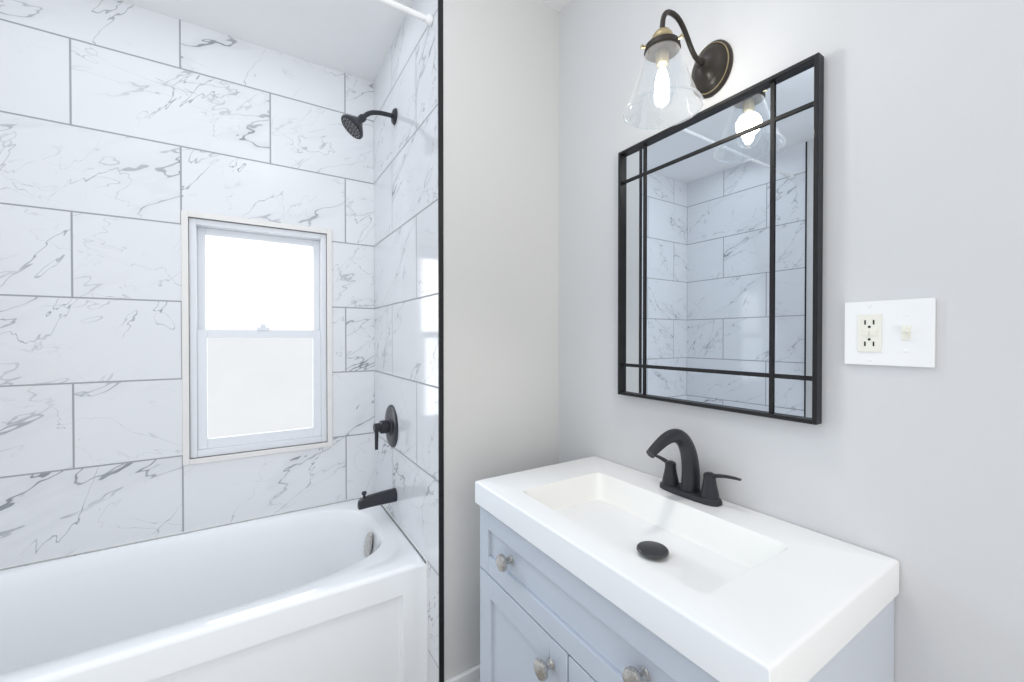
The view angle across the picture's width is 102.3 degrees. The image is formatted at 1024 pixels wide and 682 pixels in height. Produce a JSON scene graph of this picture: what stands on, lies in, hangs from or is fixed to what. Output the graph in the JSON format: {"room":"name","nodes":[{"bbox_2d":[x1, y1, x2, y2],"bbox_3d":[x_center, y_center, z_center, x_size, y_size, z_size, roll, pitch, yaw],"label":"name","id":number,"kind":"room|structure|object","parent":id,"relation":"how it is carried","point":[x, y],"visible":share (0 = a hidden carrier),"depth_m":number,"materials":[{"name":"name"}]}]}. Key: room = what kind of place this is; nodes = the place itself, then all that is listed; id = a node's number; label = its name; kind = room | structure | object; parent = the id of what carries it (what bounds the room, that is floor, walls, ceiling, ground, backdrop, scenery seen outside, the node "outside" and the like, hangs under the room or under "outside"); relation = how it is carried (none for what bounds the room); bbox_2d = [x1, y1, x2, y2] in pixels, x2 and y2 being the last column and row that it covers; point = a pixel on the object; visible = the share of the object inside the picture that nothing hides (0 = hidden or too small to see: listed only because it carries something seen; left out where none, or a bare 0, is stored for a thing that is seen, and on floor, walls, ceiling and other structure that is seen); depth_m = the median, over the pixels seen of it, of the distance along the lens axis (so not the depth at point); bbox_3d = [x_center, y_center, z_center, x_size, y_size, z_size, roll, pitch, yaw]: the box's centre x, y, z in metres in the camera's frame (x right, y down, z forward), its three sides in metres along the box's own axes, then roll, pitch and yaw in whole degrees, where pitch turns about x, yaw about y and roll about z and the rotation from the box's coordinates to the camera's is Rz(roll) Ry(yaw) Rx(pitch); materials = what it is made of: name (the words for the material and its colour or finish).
{"room":"bathroom","nodes":[
{"label":"bathroom","id":0,"kind":"room"},
{"bbox_2d":[121,0,569,81],"bbox_3d":[-0.198,-1.219,0.295,2.466,0.120,3.716,0,1,-32],"label":"ceiling","id":1,"kind":"structure","parent":0,"point":[352,37],"depth_m":1.52,"materials":[{"name":"paint"}]},
{"bbox_2d":[443,0,558,681],"bbox_3d":[-0.278,0.020,1.763,0.442,2.382,0.966,0,1,-32],"label":"wall","id":2,"kind":"structure","parent":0,"point":[501,57],"depth_m":1.33,"materials":[{"name":"grey paint"}]},
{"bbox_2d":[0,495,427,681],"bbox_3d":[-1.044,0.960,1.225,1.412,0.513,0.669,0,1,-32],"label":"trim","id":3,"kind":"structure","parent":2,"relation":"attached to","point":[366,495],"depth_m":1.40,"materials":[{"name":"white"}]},
{"bbox_2d":[341,108,397,138],"bbox_3d":[-0.533,-0.823,1.540,0.196,0.146,0.092,0,1,-32],"label":"shower head","id":4,"kind":"object","parent":2,"relation":"attached to","point":[353,125],"visible":1,"depth_m":1.52},
{"bbox_2d":[373,405,397,449],"bbox_3d":[-0.510,0.340,1.629,0.071,0.169,0.168,0,1,-32],"label":"shower valve","id":5,"kind":"object","parent":2,"relation":"attached to","point":[389,426],"visible":1,"depth_m":1.61,"materials":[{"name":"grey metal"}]},
{"bbox_2d":[375,0,432,26],"bbox_3d":[-0.844,-0.983,0.893,1.410,0.030,0.030,0,1,-32],"label":"curtain rod","id":6,"kind":"object","parent":2,"relation":"attached to","point":[428,18],"visible":1,"depth_m":1.23,"materials":[{"name":"white plastic"}]},
{"bbox_2d":[374,0,438,681],"bbox_3d":[-0.418,0.022,1.559,0.012,2.382,0.762,0,1,-32],"label":"wall tile","id":7,"kind":"structure","parent":2,"relation":"attached to","point":[406,151],"depth_m":1.45,"materials":[{"name":"white tile"}]},
{"bbox_2d":[357,488,396,509],"bbox_3d":[-0.515,0.597,1.574,0.141,0.063,0.052,0,1,-32],"label":"tub spout","id":8,"kind":"object","parent":7,"relation":"attached to","point":[389,495],"visible":1,"depth_m":1.56,"materials":[{"name":"grey metal"}]},
{"bbox_2d":[438,0,443,681],"bbox_3d":[-0.213,0.025,1.234,0.014,2.382,0.006,0,1,-32],"label":"trim","id":9,"kind":"structure","parent":2,"relation":"attached to","point":[440,2],"depth_m":1.23,"materials":[{"name":"black metal"}]},
{"bbox_2d":[445,664,479,681],"bbox_3d":[0.007,1.131,-0.009,1.866,0.190,2.350,0,1,-32],"label":"baseboard","id":10,"kind":"structure","parent":2,"relation":"attached to","point":[472,674],"depth_m":1.28,"materials":[{"name":"white plastic"}]},
{"bbox_2d":[559,0,1023,681],"bbox_3d":[0.641,0.028,0.865,0.150,2.382,3.466,0,1,-32],"label":"wall","id":11,"kind":"structure","parent":0,"point":[921,468],"depth_m":0.72,"materials":[{"name":"grey paint"}]},
{"bbox_2d":[623,9,732,124],"bbox_3d":[0.364,-0.608,0.910,0.263,0.227,0.163,0,1,-32],"label":"light","id":12,"kind":"object","parent":11,"relation":"attached to","point":[712,68],"visible":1,"depth_m":0.92,"materials":[{"name":"brown metal"}]},
{"bbox_2d":[618,52,823,424],"bbox_3d":[0.452,-0.194,0.997,0.022,0.703,0.502,0,1,-32],"label":"mirror","id":13,"kind":"object","parent":11,"relation":"attached to","point":[720,209],"visible":1,"depth_m":0.93,"materials":[{"name":"black mirror"}]},
{"bbox_2d":[845,298,935,367],"bbox_3d":[0.641,-0.014,0.707,0.017,0.112,0.118,0,1,-32],"label":"outlet","id":14,"kind":"object","parent":11,"relation":"attached to","point":[902,332],"visible":1,"depth_m":0.70,"materials":[{"name":"white plastic"}]},
{"bbox_3d":[-1.338,0.022,1.552,1.574,2.382,0.188,0,1,-32],"label":"wall","id":15,"kind":"structure","parent":0,"visible":0},
{"bbox_2d":[0,0,374,569],"bbox_3d":[-1.226,0.022,1.505,1.412,2.382,0.012,0,1,-32],"label":"wall tile","id":16,"kind":"structure","parent":15,"relation":"attached to","point":[118,118],"depth_m":1.44,"materials":[{"name":"white tile"}]},
{"bbox_2d":[181,210,332,465],"bbox_3d":[-1.019,-0.011,1.687,0.509,0.934,0.112,0,1,-32],"label":"window","id":17,"kind":"structure","parent":15,"relation":"in","point":[257,305],"depth_m":1.66,"materials":[{"name":"plastic"}]},
{"bbox_3d":[-0.198,1.284,0.315,2.466,0.120,3.716,0,1,-32],"label":"floor","id":18,"kind":"structure","parent":0,"visible":0},
{"bbox_2d":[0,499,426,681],"bbox_3d":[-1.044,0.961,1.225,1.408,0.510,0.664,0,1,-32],"label":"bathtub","id":19,"kind":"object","parent":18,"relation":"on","point":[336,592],"visible":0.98,"depth_m":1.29,"materials":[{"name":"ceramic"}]},
{"bbox_2d":[475,456,898,681],"bbox_3d":[0.269,0.794,0.889,0.454,0.850,0.731,0,1,-32],"label":"vanity","id":20,"kind":"object","parent":18,"relation":"on","point":[591,570],"visible":0.97,"depth_m":0.74,"materials":[{"name":"ceramic"}]},
{"bbox_2d":[646,429,741,506],"bbox_3d":[0.405,0.285,0.988,0.198,0.164,0.194,0,0,6],"label":"faucet","id":21,"kind":"object","parent":20,"relation":"on","point":[689,487],"visible":1,"depth_m":0.96,"materials":[{"name":"grey metal"}]}
]}

